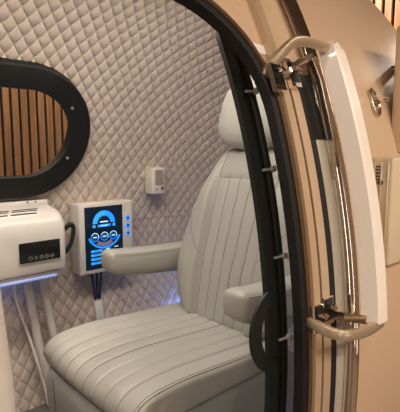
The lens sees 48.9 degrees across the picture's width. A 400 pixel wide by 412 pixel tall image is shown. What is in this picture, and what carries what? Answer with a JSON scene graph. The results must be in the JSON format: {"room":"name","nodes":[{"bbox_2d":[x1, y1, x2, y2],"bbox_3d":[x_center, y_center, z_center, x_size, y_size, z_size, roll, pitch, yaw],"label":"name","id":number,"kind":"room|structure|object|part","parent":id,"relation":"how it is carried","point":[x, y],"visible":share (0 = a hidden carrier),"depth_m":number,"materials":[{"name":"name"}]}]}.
{"room":"hyperbaric therapy room","nodes":[
{"label":"hyperbaric therapy room","id":0,"kind":"room"},
{"bbox_2d":[0,87,62,175],"bbox_3d":[-1.931,-0.150,2.367,6.350,3.200,0.100,-7,10,-42],"label":"wall","id":1,"kind":"structure","parent":0,"point":[0,87],"depth_m":2.96,"materials":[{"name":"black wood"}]},
{"bbox_2d":[0,87,67,175],"bbox_3d":[-1.896,-0.143,2.316,6.072,3.198,0.024,-7,10,-42],"label":"trim","id":2,"kind":"structure","parent":1,"relation":"attached to","point":[4,91],"depth_m":2.95,"materials":[{"name":"brown wood"}]},
{"bbox_2d":[374,0,394,26],"bbox_3d":[2.298,-0.151,2.377,0.100,3.200,5.600,-7,10,-42],"label":"wall","id":3,"kind":"structure","parent":0,"point":[374,0],"depth_m":3.16,"materials":[{"name":"black"}]},
{"bbox_2d":[371,0,399,30],"bbox_3d":[2.256,-0.145,2.331,0.024,3.198,5.528,-7,10,-42],"label":"trim","id":4,"kind":"structure","parent":3,"relation":"attached to","point":[379,3],"depth_m":3.14,"materials":[{"name":"brown wood"}]},
{"bbox_3d":[-0.006,1.752,0.491,6.150,0.100,5.600,-7,10,-42],"label":"floor","id":5,"kind":"structure","parent":0,"visible":0},
{"bbox_2d":[0,0,399,411],"bbox_3d":[-0.798,0.334,1.032,5.050,2.553,1.782,-7,10,-42],"label":"chamber","id":6,"kind":"object","parent":5,"relation":"on","point":[138,85],"depth_m":1.15,"materials":[{"name":"beige paint"}]},
{"bbox_2d":[0,289,15,411],"bbox_3d":[-0.531,0.492,0.639,0.489,1.262,0.160,-7,10,-42],"label":"pipe","id":7,"kind":"object","parent":6,"relation":"on","point":[7,398],"visible":1,"depth_m":0.71,"materials":[{"name":"beige plastic"}]},
{"bbox_2d":[0,199,65,286],"bbox_3d":[-0.921,0.186,1.865,0.670,0.367,0.231,-7,10,-42],"label":"air conditioner","id":8,"kind":"object","parent":6,"relation":"attached to","point":[32,232],"visible":1,"depth_m":1.91,"materials":[{"name":"white plastic"}]},
{"bbox_2d":[14,284,47,405],"bbox_3d":[-0.782,0.627,2.057,0.170,0.616,0.043,2,7,14],"label":"tube","id":9,"kind":"object","parent":8,"relation":"attached to","point":[15,291],"visible":0.83,"depth_m":2.07,"materials":[{"name":"white plastic"}]},
{"bbox_2d":[24,281,49,388],"bbox_3d":[-0.747,0.626,2.078,0.176,0.622,0.056,3,8,23],"label":"air hose","id":10,"kind":"object","parent":8,"relation":"attached to","point":[28,286],"visible":0.63,"depth_m":2.07,"materials":[{"name":"beige plastic"}]},
{"bbox_2d":[39,278,57,338],"bbox_3d":[-0.698,0.619,2.123,0.171,0.621,0.052,4,8,29],"label":"air hose","id":11,"kind":"object","parent":8,"relation":"attached to","point":[43,285],"visible":0.47,"depth_m":2.12,"materials":[{"name":"beige plastic"}]},
{"bbox_2d":[64,222,75,253],"bbox_3d":[-0.672,0.175,2.149,0.130,0.191,0.033,-2,8,-18],"label":"power cable","id":12,"kind":"object","parent":8,"relation":"attached to","point":[73,228],"visible":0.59,"depth_m":2.15,"materials":[{"name":"black plastic"}]},
{"bbox_2d":[93,298,103,320],"bbox_3d":[-0.547,0.560,2.372,0.044,0.131,0.051,-7,10,-42],"label":"cable trunking","id":13,"kind":"object","parent":6,"relation":"attached to","point":[98,306],"visible":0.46,"depth_m":2.36,"materials":[{"name":"white plastic"}]},
{"bbox_2d":[70,199,132,275],"bbox_3d":[-0.517,0.158,2.342,0.318,0.368,0.106,-7,10,-42],"label":"monitor","id":14,"kind":"object","parent":6,"relation":"attached to","point":[100,225],"visible":0.98,"depth_m":2.27,"materials":[{"name":"white plastic"}]},
{"bbox_2d":[91,274,96,300],"bbox_3d":[-0.567,0.424,2.340,0.032,0.169,0.013,-7,10,-42],"label":"cable","id":15,"kind":"object","parent":14,"relation":"attached to","point":[92,277],"visible":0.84,"depth_m":2.34,"materials":[{"name":"black plastic"}]},
{"bbox_2d":[95,273,98,299],"bbox_3d":[-0.551,0.422,2.355,0.014,0.168,0.013,-3,8,-20],"label":"cable","id":16,"kind":"object","parent":14,"relation":"attached to","point":[96,274],"visible":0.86,"depth_m":2.35,"materials":[{"name":"black plastic"}]},
{"bbox_2d":[99,272,101,299],"bbox_3d":[-0.535,0.420,2.369,0.028,0.169,0.013,-7,10,-42],"label":"cable","id":17,"kind":"object","parent":14,"relation":"attached to","point":[100,281],"visible":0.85,"depth_m":2.36,"materials":[{"name":"black plastic"}]},
{"bbox_2d":[145,167,163,193],"bbox_3d":[-0.260,-0.146,2.528,0.088,0.150,0.078,-7,10,-42],"label":"wall sensor","id":18,"kind":"object","parent":6,"relation":"attached to","point":[154,176],"visible":1,"depth_m":2.50,"materials":[{"name":"white plastic"}]},
{"bbox_3d":[-0.231,-0.162,2.502,0.058,0.085,0.003,-7,10,-42],"label":"plate","id":19,"kind":"part","parent":18,"relation":"part of","materials":[{"name":"beige plastic"}]},
{"bbox_2d":[43,75,292,411],"bbox_3d":[-0.052,0.224,1.705,0.955,1.525,0.859,-7,10,-42],"label":"armchair","id":20,"kind":"object","parent":6,"relation":"on","point":[192,354],"visible":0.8,"depth_m":1.63,"materials":[{"name":"leather"}]},
{"bbox_3d":[-0.213,0.251,2.068,0.525,0.166,0.116,-7,10,-42],"label":"armrest","id":21,"kind":"part","parent":20,"relation":"part of","materials":[{"name":"leather"}]},
{"bbox_2d":[44,302,264,411],"bbox_3d":[-0.139,0.531,1.644,0.693,0.120,0.610,-7,10,-42],"label":"seat cushion","id":22,"kind":"object","parent":20,"relation":"on","point":[179,356],"depth_m":1.49,"materials":[{"name":"leather"}]},
{"bbox_3d":[-0.116,0.790,1.699,0.748,0.403,0.590,-7,10,-42],"label":"seat","id":23,"kind":"part","parent":20,"relation":"part of","materials":[{"name":"leather"}]},
{"bbox_3d":[0.166,0.149,1.861,0.299,0.787,0.680,-7,10,-42],"label":"backrest","id":24,"kind":"part","parent":20,"relation":"part of","materials":[{"name":"leather"}]},
{"bbox_3d":[0.291,0.320,1.526,0.520,0.165,0.116,-7,10,-42],"label":"armrest","id":25,"kind":"part","parent":20,"relation":"part of","materials":[{"name":"leather"}]},
{"bbox_3d":[0.051,0.444,1.003,0.039,1.676,0.297,-7,10,-42],"label":"sliding door","id":26,"kind":"part","parent":6,"relation":"part of","materials":[{"name":"black"}]},
{"bbox_3d":[-0.361,0.471,0.507,1.331,1.661,0.258,-7,10,-42],"label":"door trim","id":27,"kind":"part","parent":6,"relation":"part of","materials":[{"name":"brown metal"}]},
{"bbox_3d":[0.121,0.247,0.842,0.079,0.169,0.018,-7,10,-42],"label":"door handle","id":28,"kind":"part","parent":6,"relation":"part of","materials":[{"name":"black plastic"}]},
{"bbox_3d":[0.145,-0.241,0.829,0.031,0.055,0.027,-7,10,-42],"label":"hinge plate","id":29,"kind":"part","parent":6,"relation":"part of","materials":[{"name":"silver metal"}]},
{"bbox_3d":[0.182,-0.257,0.867,0.031,0.055,0.027,-7,10,-42],"label":"hinge plate","id":30,"kind":"part","parent":6,"relation":"part of","materials":[{"name":"silver metal"}]},
{"bbox_3d":[0.202,-0.288,0.864,0.189,0.086,0.036,-4,8,-28],"label":"arm","id":31,"kind":"part","parent":6,"relation":"part of","materials":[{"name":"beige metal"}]},
{"bbox_3d":[0.225,0.213,0.835,0.031,0.054,0.009,-7,10,-42],"label":"hinge plate","id":32,"kind":"part","parent":6,"relation":"part of","materials":[{"name":"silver metal"}]},
{"bbox_3d":[0.075,0.295,1.190,0.032,2.524,0.753,-7,10,-42],"label":"chrome trim","id":33,"kind":"part","parent":6,"relation":"part of","materials":[{"name":"brown"}]},
{"bbox_3d":[0.247,-0.040,0.860,0.199,0.581,0.188,-7,10,-42],"label":"grab handle","id":34,"kind":"part","parent":6,"relation":"part of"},
{"bbox_3d":[0.250,0.203,0.858,0.031,0.054,0.009,-7,10,-42],"label":"hinge plate","id":35,"kind":"part","parent":6,"relation":"part of","materials":[{"name":"silver metal"}]},
{"bbox_3d":[0.091,0.690,1.174,0.039,1.706,0.594,-7,10,-42],"label":"panel","id":36,"kind":"part","parent":6,"relation":"part of","materials":[{"name":"beige"}]},
{"bbox_3d":[0.298,0.232,0.843,0.189,0.047,0.069,-3,8,-21],"label":"arm","id":37,"kind":"part","parent":6,"relation":"part of","materials":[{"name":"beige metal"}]},
{"bbox_2d":[367,88,389,116],"bbox_3d":[0.451,-0.263,1.119,0.050,0.075,0.041,-7,10,-42],"label":"handle","id":38,"kind":"object","parent":6,"relation":"attached to","point":[372,96],"visible":1,"depth_m":1.11,"materials":[{"name":"silver metal"}]},
{"bbox_3d":[0.461,-0.269,1.119,0.034,0.019,0.028,-7,10,-42],"label":"knob","id":39,"kind":"part","parent":38,"relation":"part of","materials":[{"name":"silver metal"}]},
{"bbox_2d":[372,156,399,265],"bbox_3d":[0.501,0.005,1.103,0.228,0.255,0.096,-7,10,-42],"label":"control box","id":40,"kind":"object","parent":6,"relation":"attached to","point":[386,169],"visible":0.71,"depth_m":1.02,"materials":[{"name":"beige plastic"}]},
{"bbox_2d":[391,26,399,152],"bbox_3d":[0.574,-0.314,1.239,0.220,0.325,0.105,-7,10,-42],"label":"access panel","id":41,"kind":"object","parent":6,"relation":"attached to","point":[395,69],"visible":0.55,"depth_m":1.15,"materials":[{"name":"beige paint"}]}
]}

